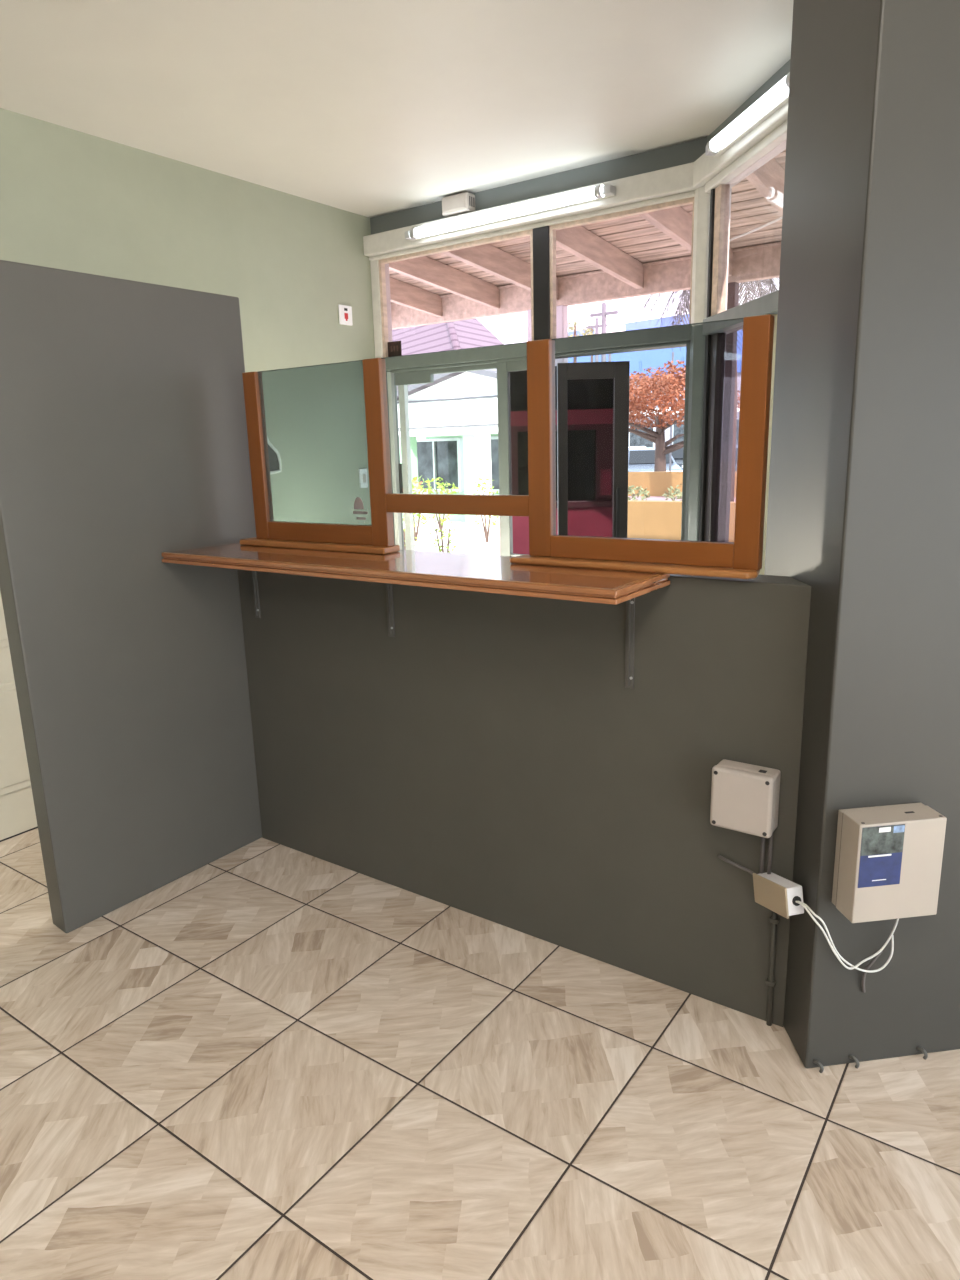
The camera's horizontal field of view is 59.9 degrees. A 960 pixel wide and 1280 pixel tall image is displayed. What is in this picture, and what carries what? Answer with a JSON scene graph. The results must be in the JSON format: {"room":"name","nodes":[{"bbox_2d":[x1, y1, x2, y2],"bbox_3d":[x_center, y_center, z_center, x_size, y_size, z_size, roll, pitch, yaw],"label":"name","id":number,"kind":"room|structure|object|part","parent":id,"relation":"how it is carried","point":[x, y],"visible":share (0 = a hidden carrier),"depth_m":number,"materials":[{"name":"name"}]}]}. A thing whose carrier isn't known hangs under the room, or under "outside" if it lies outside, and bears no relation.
{"room":"reception area","nodes":[
{"label":"reception area","id":0,"kind":"room"},
{"bbox_2d":[0,260,261,932],"bbox_3d":[-1.139,-0.140,2.860,0.100,2.045,0.928,8,16,35],"label":"wall partition","id":1,"kind":"structure","parent":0,"point":[124,436],"depth_m":2.73,"materials":[{"name":"paint"}]},
{"bbox_2d":[0,108,374,524],"bbox_3d":[-2.718,-0.292,2.108,0.120,2.762,7.360,8,16,35],"label":"wall","id":2,"kind":"structure","parent":0,"point":[71,200],"depth_m":4.03,"materials":[{"name":"paint"}]},
{"bbox_2d":[0,591,37,841],"bbox_3d":[-2.020,-0.174,3.075,0.171,2.060,0.930,8,16,35],"label":"door","id":3,"kind":"structure","parent":2,"relation":"in","point":[17,808],"depth_m":3.35,"materials":[{"name":"beige paint"}]},
{"bbox_3d":[-1.904,-0.206,3.203,0.028,0.500,0.260,8,16,35],"label":"panel","id":4,"kind":"part","parent":3,"relation":"part of","materials":[{"name":"beige paint"}]},
{"bbox_3d":[-1.887,0.393,3.341,0.028,0.450,0.260,8,16,35],"label":"panel","id":5,"kind":"part","parent":3,"relation":"part of","materials":[{"name":"beige paint"}]},
{"bbox_2d":[267,437,281,474],"bbox_3d":[-1.079,-1.061,4.198,0.020,0.450,0.164,8,16,35],"label":"wall bracket","id":6,"kind":"object","parent":2,"relation":"attached to","point":[275,463],"visible":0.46,"depth_m":4.26,"materials":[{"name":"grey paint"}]},
{"bbox_3d":[-1.081,-0.957,4.223,0.012,0.220,0.145,8,16,35],"label":"plate","id":7,"kind":"part","parent":6,"relation":"part of","materials":[{"name":"grey paint"}]},
{"bbox_2d":[338,304,352,325],"bbox_3d":[-0.737,-1.779,4.560,0.014,0.100,0.098,8,16,35],"label":"wall plate","id":8,"kind":"object","parent":2,"relation":"attached to","point":[345,312],"visible":1,"depth_m":4.55,"materials":[{"name":"plastic"}]},
{"bbox_2d":[359,468,367,487],"bbox_3d":[-0.672,-0.935,4.812,0.018,0.110,0.060,8,16,35],"label":"light switch","id":9,"kind":"object","parent":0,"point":[363,481],"depth_m":4.80,"materials":[{"name":"white plastic"}]},
{"bbox_2d":[0,0,793,217],"bbox_3d":[0.704,-1.494,0.510,7.320,0.120,9.250,8,16,35],"label":"ceiling","id":10,"kind":"structure","parent":0,"point":[367,108],"depth_m":2.92,"materials":[{"name":"paint"}]},
{"bbox_2d":[0,828,959,1279],"bbox_3d":[0.780,1.313,1.159,7.320,0.120,9.250,8,16,35],"label":"floor","id":11,"kind":"structure","parent":0,"point":[272,1060],"depth_m":1.93,"materials":[{"name":"tile"}]},
{"bbox_2d":[813,1060,823,1072],"bbox_3d":[0.822,1.036,2.023,0.011,0.028,0.025,-14,18,-43],"label":"pipe","id":12,"kind":"object","parent":11,"relation":"on","point":[818,1063],"visible":1,"depth_m":2.02,"materials":[{"name":"grey metal"}]},
{"bbox_2d":[849,1055,859,1068],"bbox_3d":[0.914,1.030,2.034,0.011,0.028,0.025,-14,18,-43],"label":"pipe","id":13,"kind":"object","parent":11,"relation":"on","point":[855,1059],"visible":1,"depth_m":2.03,"materials":[{"name":"grey metal"}]},
{"bbox_2d":[917,1046,927,1059],"bbox_3d":[1.092,1.020,2.057,0.011,0.028,0.025,-14,18,-43],"label":"pipe","id":14,"kind":"object","parent":11,"relation":"on","point":[925,1056],"visible":1,"depth_m":2.05,"materials":[{"name":"grey metal"}]},
{"bbox_2d":[237,569,810,1026],"bbox_3d":[-0.021,0.322,2.673,2.040,1.170,0.120,8,16,35],"label":"wall","id":15,"kind":"structure","parent":0,"point":[492,758],"depth_m":2.45,"materials":[{"name":"grey paint"}]},
{"bbox_2d":[251,571,260,617],"bbox_3d":[-0.879,-0.177,2.963,0.024,0.237,0.210,8,16,35],"label":"shelf bracket","id":16,"kind":"object","parent":15,"relation":"attached to","point":[254,573],"visible":0.4,"depth_m":3.04,"materials":[{"name":"grey metal"}]},
{"bbox_2d":[386,583,394,636],"bbox_3d":[-0.348,-0.106,2.595,0.024,0.237,0.210,8,16,35],"label":"shelf bracket","id":17,"kind":"object","parent":15,"relation":"attached to","point":[389,589],"visible":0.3,"depth_m":2.68,"materials":[{"name":"grey metal"}]},
{"bbox_2d":[162,543,669,604],"bbox_3d":[-0.270,-0.228,2.506,1.698,0.034,0.412,8,16,35],"label":"shelf","id":18,"kind":"object","parent":15,"relation":"attached to","point":[495,574],"visible":0.8,"depth_m":2.27,"materials":[{"name":"brown wood"}]},
{"bbox_2d":[240,314,773,578],"bbox_3d":[-0.094,-0.539,2.447,1.849,0.591,0.100,8,16,35],"label":"window frame","id":19,"kind":"structure","parent":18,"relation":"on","point":[740,559],"depth_m":2.26,"materials":[{"name":"orange wood"}]},
{"bbox_3d":[-0.776,-0.641,2.926,0.065,0.572,0.034,8,16,35],"label":"post","id":20,"kind":"part","parent":19,"relation":"part of","materials":[{"name":"orange wood"}]},
{"bbox_3d":[-0.540,-0.364,2.824,0.497,0.062,0.032,8,16,35],"label":"rail","id":21,"kind":"part","parent":19,"relation":"part of","materials":[{"name":"brown wood"}]},
{"bbox_3d":[-0.317,-0.580,2.607,0.066,0.572,0.034,8,16,35],"label":"post","id":22,"kind":"part","parent":19,"relation":"part of","materials":[{"name":"orange wood"}]},
{"bbox_3d":[-0.071,-0.403,2.473,0.526,0.057,0.032,8,16,35],"label":"rail","id":23,"kind":"part","parent":19,"relation":"part of","materials":[{"name":"brown wood"}]},
{"bbox_3d":[0.168,-0.515,2.271,0.070,0.572,0.034,8,16,35],"label":"post","id":24,"kind":"part","parent":19,"relation":"part of","materials":[{"name":"orange wood"}]},
{"bbox_3d":[0.412,-0.233,2.164,0.509,0.058,0.032,8,16,35],"label":"rail","id":25,"kind":"part","parent":19,"relation":"part of","materials":[{"name":"brown wood"}]},
{"bbox_3d":[0.638,-0.451,1.945,0.061,0.575,0.034,8,16,35],"label":"post","id":26,"kind":"part","parent":19,"relation":"part of","materials":[{"name":"orange wood"}]},
{"bbox_2d":[625,598,634,688],"bbox_3d":[0.339,0.010,2.124,0.024,0.287,0.210,8,16,35],"label":"shelf bracket","id":27,"kind":"object","parent":15,"relation":"attached to","point":[630,604],"visible":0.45,"depth_m":2.21,"materials":[{"name":"grey metal"}]},
{"bbox_2d":[718,855,753,874],"bbox_3d":[0.664,0.583,2.153,0.103,0.032,0.010,9,16,37],"label":"stub","id":28,"kind":"object","parent":15,"relation":"attached to","point":[719,856],"visible":0.88,"depth_m":2.15,"materials":[{"name":"grey metal"}]},
{"bbox_2d":[710,759,780,837],"bbox_3d":[0.659,0.392,2.070,0.152,0.158,0.079,8,16,35],"label":"junction box","id":29,"kind":"object","parent":15,"relation":"attached to","point":[744,797],"visible":1,"depth_m":2.04,"materials":[{"name":"white plastic"}]},
{"bbox_2d":[759,832,772,873],"bbox_3d":[0.719,0.531,2.091,0.028,0.137,0.010,8,16,35],"label":"cables","id":30,"kind":"object","parent":29,"relation":"attached to","point":[770,847],"visible":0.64,"depth_m":2.09,"materials":[{"name":"grey plastic"}]},
{"bbox_2d":[765,911,779,1025],"bbox_3d":[0.754,0.839,2.152,0.024,0.353,0.016,8,16,35],"label":"conduit","id":31,"kind":"object","parent":15,"relation":"attached to","point":[774,921],"visible":0.98,"depth_m":2.15,"materials":[{"name":"grey paint"}]},
{"bbox_2d":[753,872,803,918],"bbox_3d":[0.733,0.624,2.048,0.050,0.103,0.152,-5,13,-14],"label":"outlet box","id":32,"kind":"object","parent":15,"relation":"attached to","point":[774,892],"visible":0.94,"depth_m":2.02,"materials":[{"name":"beige plastic"}]},
{"bbox_2d":[363,162,696,556],"bbox_3d":[0.267,-1.289,4.401,1.940,1.796,0.352,8,16,35],"label":"window","id":33,"kind":"structure","parent":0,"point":[671,187],"depth_m":4.26,"materials":[{"name":"white paint"}]},
{"bbox_2d":[387,341,401,356],"bbox_3d":[-0.492,-1.656,4.747,0.112,0.086,0.010,8,16,35],"label":"sign","id":34,"kind":"object","parent":33,"relation":"attached to","point":[394,348],"visible":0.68,"depth_m":4.74,"materials":[{"name":"brown"}]},
{"bbox_3d":[-0.467,-0.952,4.904,0.008,0.170,0.020,8,16,35],"label":"sash pull","id":35,"kind":"part","parent":33,"relation":"part of","materials":[{"name":"metal"}]},
{"bbox_2d":[405,184,615,240],"bbox_3d":[0.103,-2.072,4.056,1.196,0.060,0.072,8,16,35],"label":"fluorescent light","id":36,"kind":"object","parent":33,"relation":"attached to","point":[598,192],"visible":1,"depth_m":3.99,"materials":[{"name":"white paint"}]},
{"bbox_3d":[0.204,-0.935,4.408,0.235,1.035,0.030,8,16,35],"label":"sliding sash","id":37,"kind":"part","parent":33,"relation":"part of","materials":[{"name":"grey metal"}]},
{"bbox_3d":[0.586,-0.919,4.331,0.365,1.000,0.040,-2,13,0],"label":"casement sash","id":38,"kind":"part","parent":33,"relation":"part of","materials":[{"name":"grey metal"}]},
{"bbox_2d":[370,59,790,234],"bbox_3d":[0.634,-2.076,3.539,0.844,0.107,3.352,-10,15,-32],"label":"wall","id":39,"kind":"structure","parent":0,"point":[690,151],"depth_m":3.89,"materials":[{"name":"paint"}]},
{"bbox_2d":[442,192,474,216],"bbox_3d":[-0.110,-2.224,4.258,0.166,0.084,0.079,8,16,35],"label":"alarm box","id":40,"kind":"object","parent":39,"relation":"attached to","point":[462,203],"visible":0.91,"depth_m":4.22,"materials":[{"name":"white plastic"}]},
{"bbox_2d":[389,149,785,329],"bbox_3d":[0.561,-2.463,5.304,7.800,0.410,2.430,8,16,35],"label":"roof","id":41,"kind":"structure","parent":39,"relation":"attached to","point":[649,253],"depth_m":5.42,"materials":[{"name":"wood"}]},
{"bbox_2d":[730,216,782,240],"bbox_3d":[1.453,-2.211,4.554,0.091,0.152,1.470,-1,13,4],"label":"overhead cable","id":42,"kind":"object","parent":41,"relation":"attached to","point":[780,218],"visible":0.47,"depth_m":4.26,"materials":[{"name":"white"}]},
{"bbox_2d":[685,186,731,540],"bbox_3d":[1.033,-1.134,3.762,0.166,1.740,0.159,8,16,35],"label":"trim","id":43,"kind":"structure","parent":39,"relation":"attached to","point":[702,199],"depth_m":3.70,"materials":[{"name":"white paint"}]},
{"bbox_3d":[1.041,-0.842,3.830,0.166,1.140,0.159,8,16,35],"label":"post","id":44,"kind":"part","parent":43,"relation":"part of","materials":[{"name":"grey metal"}]},
{"bbox_3d":[1.018,-1.689,3.634,0.166,0.600,0.159,8,16,35],"label":"post","id":45,"kind":"part","parent":43,"relation":"part of","materials":[{"name":"white paint"}]},
{"bbox_2d":[693,102,787,574],"bbox_3d":[1.105,-0.984,2.980,0.140,1.796,1.610,-3,13,-7],"label":"window","id":46,"kind":"structure","parent":39,"relation":"in","point":[719,174],"depth_m":3.46,"materials":[{"name":"white paint"}]},
{"bbox_2d":[705,72,789,156],"bbox_3d":[0.957,-1.837,2.918,0.072,0.062,0.749,-3,13,-7],"label":"fluorescent light","id":47,"kind":"object","parent":46,"relation":"attached to","point":[777,96],"visible":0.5,"depth_m":2.90,"materials":[{"name":"white paint"}]},
{"bbox_2d":[764,0,959,1067],"bbox_3d":[3.482,-0.505,2.307,5.568,2.762,0.486,-3,13,-7],"label":"wall","id":48,"kind":"structure","parent":0,"point":[863,511],"depth_m":1.80,"materials":[{"name":"grey paint"}]},
{"bbox_2d":[862,951,882,992],"bbox_3d":[0.933,0.789,1.982,0.044,0.113,0.012,-2,13,0],"label":"loose wire","id":49,"kind":"object","parent":48,"relation":"attached to","point":[873,960],"visible":0.9,"depth_m":1.98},
{"bbox_2d":[832,803,946,922],"bbox_3d":[0.919,0.500,1.878,0.205,0.238,0.090,-3,13,-7],"label":"control box","id":50,"kind":"object","parent":48,"relation":"attached to","point":[888,864],"visible":1,"depth_m":1.84,"materials":[{"name":"beige plastic"}]},
{"bbox_2d":[795,901,898,972],"bbox_3d":[0.861,0.700,1.948,0.232,0.178,0.060,1,13,10],"label":"cable","id":51,"kind":"object","parent":50,"relation":"hanging from","point":[804,905],"visible":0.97,"depth_m":1.94,"materials":[{"name":"white plastic"}]},
{"bbox_3d":[0.877,0.473,1.821,0.099,0.143,0.001,-3,13,-7],"label":"label plate","id":52,"kind":"part","parent":50,"relation":"part of","materials":[{"name":"blue plastic"}]},
{"bbox_2d":[861,824,904,855],"bbox_3d":[0.876,0.435,1.812,0.099,0.066,0.001,-3,13,-7],"label":"display","id":53,"kind":"object","parent":50,"relation":"attached to","point":[876,839],"depth_m":1.81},
{"label":"outside","id":54,"kind":"structure","parent":0,"visible":0},
{"bbox_2d":[403,513,499,555],"bbox_3d":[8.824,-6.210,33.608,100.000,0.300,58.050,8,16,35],"label":"ground","id":55,"kind":"structure","parent":54,"point":[471,540],"depth_m":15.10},
{"bbox_2d":[403,515,416,549],"bbox_3d":[-0.952,-1.208,10.712,0.259,0.784,0.274,-8,15,-26],"label":"bush","id":56,"kind":"object","parent":55,"relation":"on","point":[403,515],"visible":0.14,"depth_m":10.65,"materials":[{"name":"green plant"}]},
{"bbox_2d":[402,476,434,540],"bbox_3d":[-1.157,-2.324,14.742,0.863,1.159,0.842,8,16,35],"label":"flowering bush","id":57,"kind":"object","parent":55,"relation":"on","point":[414,478],"visible":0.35,"depth_m":14.76,"materials":[{"name":"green plant"}]},
{"bbox_2d":[424,477,459,532],"bbox_3d":[-0.784,-2.626,16.180,0.814,1.080,0.799,8,16,35],"label":"bush","id":58,"kind":"object","parent":55,"relation":"on","point":[440,485],"visible":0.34,"depth_m":16.09,"materials":[{"name":"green plant"}]},
{"bbox_2d":[429,514,458,552],"bbox_3d":[-0.443,-1.111,10.104,0.367,0.844,0.368,8,16,35],"label":"bush","id":59,"kind":"object","parent":55,"relation":"on","point":[448,543],"visible":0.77,"depth_m":10.05,"materials":[{"name":"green plant"}]},
{"bbox_2d":[392,318,503,527],"bbox_3d":[-1.824,-6.790,22.714,5.164,6.295,17.573,-7,14,-22],"label":"gabled building","id":60,"kind":"structure","parent":55,"relation":"on","point":[453,419],"depth_m":17.34,"materials":[{"name":"grey paint"}]},
{"bbox_3d":[-0.986,-3.933,18.729,1.349,1.040,0.050,8,16,35],"label":"pane","id":61,"kind":"part","parent":60,"relation":"part of","materials":[{"name":"clear glass"}]},
{"bbox_3d":[-0.191,-4.461,16.625,4.397,0.653,0.060,8,16,35],"label":"fascia moulding","id":62,"kind":"part","parent":60,"relation":"part of","materials":[{"name":"white paint"}]},
{"bbox_3d":[0.080,-3.246,17.009,0.140,1.860,0.380,8,16,35],"label":"downpipe panel","id":63,"kind":"part","parent":60,"relation":"part of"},
{"bbox_3d":[0.682,-3.710,17.571,1.294,1.040,0.050,8,16,35],"label":"pane","id":64,"kind":"part","parent":60,"relation":"part of","materials":[{"name":"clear glass"}]},
{"bbox_2d":[473,478,498,542],"bbox_3d":[0.097,-2.219,14.240,0.584,1.112,0.614,8,16,35],"label":"bush","id":65,"kind":"object","parent":55,"relation":"on","point":[486,533],"visible":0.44,"depth_m":14.25,"materials":[{"name":"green plant"}]},
{"bbox_2d":[527,310,531,340],"bbox_3d":[0.436,-1.194,6.480,0.140,2.585,0.135,8,16,35],"label":"post","id":66,"kind":"object","parent":55,"relation":"on","point":[529,335],"visible":0.05,"depth_m":6.20,"materials":[{"name":"paint"}]},
{"bbox_2d":[555,305,567,365],"bbox_3d":[0.626,-1.169,6.348,0.135,2.585,0.135,8,16,35],"label":"post","id":67,"kind":"object","parent":55,"relation":"on","point":[561,311],"visible":0.2,"depth_m":6.05,"materials":[{"name":"paint"}]},
{"bbox_2d":[510,366,613,553],"bbox_3d":[0.580,-0.870,6.072,0.730,2.130,0.380,-2,13,0],"label":"vending machine","id":68,"kind":"object","parent":55,"relation":"on","point":[589,401],"visible":0.34,"depth_m":5.85,"materials":[{"name":"red paint"}]},
{"bbox_3d":[0.883,-1.109,5.851,0.075,0.180,0.006,-2,13,0],"label":"panel","id":69,"kind":"part","parent":68,"relation":"part of","materials":[{"name":"red paint"}]},
{"bbox_2d":[568,321,592,362],"bbox_3d":[3.255,-7.905,28.452,1.438,5.616,1.477,8,16,35],"label":"tree","id":70,"kind":"object","parent":55,"relation":"on","point":[571,328],"visible":0.13,"depth_m":27.71,"materials":[{"name":"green plant"}]},
{"bbox_2d":[578,324,594,361],"bbox_3d":[5.073,-10.779,37.875,1.278,6.877,1.088,4,14,24],"label":"tree","id":71,"kind":"object","parent":55,"relation":"on","point":[591,330],"visible":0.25,"depth_m":37.14,"materials":[{"name":"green plant"}]},
{"bbox_2d":[586,318,607,361],"bbox_3d":[4.664,-9.479,33.322,0.900,6.417,0.200,8,16,35],"label":"utility pole","id":72,"kind":"object","parent":55,"relation":"on","point":[596,326],"visible":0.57,"depth_m":32.66,"materials":[{"name":"grey paint"}]},
{"bbox_2d":[590,303,617,361],"bbox_3d":[3.800,-7.331,25.657,0.900,5.729,0.200,8,16,35],"label":"utility pole","id":73,"kind":"object","parent":55,"relation":"on","point":[604,313],"visible":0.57,"depth_m":25.08,"materials":[{"name":"grey paint"}]},
{"bbox_2d":[599,317,625,361],"bbox_3d":[5.293,-9.732,34.063,1.240,6.542,1.240,8,16,35],"label":"dome","id":74,"kind":"object","parent":55,"relation":"on","point":[614,324],"visible":0.44,"depth_m":32.93,"materials":[{"name":"fabric"}]},
{"bbox_2d":[499,496,735,555],"bbox_3d":[3.494,-1.044,9.274,6.000,0.875,2.820,8,16,35],"label":"terrace","id":75,"kind":"object","parent":55,"relation":"on","point":[655,498],"depth_m":10.95,"materials":[{"name":"beige concrete"}]},
{"bbox_2d":[628,485,650,499],"bbox_3d":[1.806,-1.700,9.844,0.409,0.265,0.423,8,16,35],"label":"shrub","id":76,"kind":"object","parent":75,"relation":"on","point":[630,490],"visible":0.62,"depth_m":9.81,"materials":[{"name":"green plant"}]},
{"bbox_2d":[662,484,681,500],"bbox_3d":[2.418,-1.734,9.888,0.566,0.249,0.565,8,16,35],"label":"shrub","id":77,"kind":"object","parent":75,"relation":"on","point":[677,491],"visible":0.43,"depth_m":9.84,"materials":[{"name":"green plant"}]},
{"bbox_2d":[637,278,778,501],"bbox_3d":[2.856,-3.016,9.758,2.000,2.786,1.850,8,16,35],"label":"palm tree","id":78,"kind":"object","parent":75,"relation":"on","point":[766,282],"visible":0.13,"depth_m":9.71,"materials":[{"name":"brown plant"}]},
{"bbox_2d":[629,446,645,447],"bbox_3d":[7.420,-8.630,40.346,1.720,1.465,4.270,-1,13,3],"label":"car","id":79,"kind":"object","parent":55,"relation":"on","point":[629,446],"visible":0.02,"depth_m":40.20,"materials":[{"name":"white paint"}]},
{"bbox_2d":[628,447,682,471],"bbox_3d":[5.462,-5.583,27.393,1.720,1.465,4.270,-1,13,3],"label":"car","id":80,"kind":"object","parent":55,"relation":"on","point":[642,459],"visible":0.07,"depth_m":26.39,"materials":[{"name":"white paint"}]},
{"bbox_2d":[669,352,673,470],"bbox_3d":[5.172,-5.726,22.538,0.055,3.933,0.055,-10,15,-31],"label":"utility pole","id":81,"kind":"object","parent":55,"relation":"on","point":[670,454],"visible":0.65,"depth_m":22.55,"materials":[{"name":"grey paint"}]},
{"bbox_2d":[672,448,682,468],"bbox_3d":[8.036,-7.170,33.955,1.720,1.465,4.267,4,14,22],"label":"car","id":82,"kind":"object","parent":55,"relation":"on","point":[677,455],"visible":0.05,"depth_m":32.94,"materials":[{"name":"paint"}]},
{"bbox_2d":[627,500,735,542],"bbox_3d":[3.138,-0.748,7.715,4.750,1.018,0.180,8,16,35],"label":"wall","id":83,"kind":"structure","parent":55,"relation":"on","point":[647,519],"depth_m":8.46,"materials":[{"name":"paint"}]},
{"bbox_2d":[628,471,736,496],"bbox_3d":[4.482,-1.489,10.349,6.500,1.205,0.200,8,16,35],"label":"wall","id":84,"kind":"structure","parent":55,"relation":"on","point":[657,483],"depth_m":11.53,"materials":[{"name":"paint"}]},
{"bbox_2d":[629,360,739,471],"bbox_3d":[3.021,-3.175,14.016,2.689,2.918,2.674,8,16,35],"label":"almond tree","id":85,"kind":"object","parent":55,"relation":"on","point":[667,383],"visible":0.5,"depth_m":13.49,"materials":[{"name":"brown plant"}]},
{"bbox_2d":[629,405,739,446],"bbox_3d":[17.625,-14.400,58.493,16.700,3.986,3.600,8,16,35],"label":"building","id":86,"kind":"structure","parent":55,"relation":"on","point":[634,440],"depth_m":60.03,"materials":[{"name":"metal"}]},
{"bbox_3d":[11.832,-14.942,61.070,1.840,1.826,0.020,8,16,35],"label":"pane","id":87,"kind":"part","parent":86,"relation":"part of","materials":[{"name":"clear glass"}]},
{"bbox_3d":[14.609,-14.571,59.143,1.840,1.826,0.020,8,16,35],"label":"pane","id":88,"kind":"part","parent":86,"relation":"part of","materials":[{"name":"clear glass"}]},
{"bbox_3d":[17.386,-14.201,57.216,1.840,1.826,0.020,8,16,35],"label":"pane","id":89,"kind":"part","parent":86,"relation":"part of","materials":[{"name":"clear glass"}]},
{"bbox_2d":[718,282,738,541],"bbox_3d":[1.635,-1.034,5.648,0.171,2.585,0.135,8,16,35],"label":"post","id":90,"kind":"object","parent":55,"relation":"on","point":[733,287],"visible":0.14,"depth_m":5.51,"materials":[{"name":"grey metal"}]},
{"bbox_2d":[735,445,737,470],"bbox_3d":[7.992,-5.522,26.831,1.720,1.465,4.266,2,13,14],"label":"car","id":91,"kind":"object","parent":55,"relation":"on","point":[736,458],"visible":0.02,"depth_m":25.82,"materials":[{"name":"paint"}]},
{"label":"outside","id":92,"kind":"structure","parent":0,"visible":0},
{"bbox_3d":[45.061,-10.893,49.636,140.000,0.301,109.000,8,16,35],"label":"street","id":93,"kind":"object","parent":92,"visible":0},
{"bbox_2d":[568,314,742,407],"bbox_3d":[15.611,-21.279,70.933,22.592,11.891,3.070,8,16,35],"label":"building","id":94,"kind":"structure","parent":93,"relation":"on","point":[639,360],"depth_m":69.32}
]}

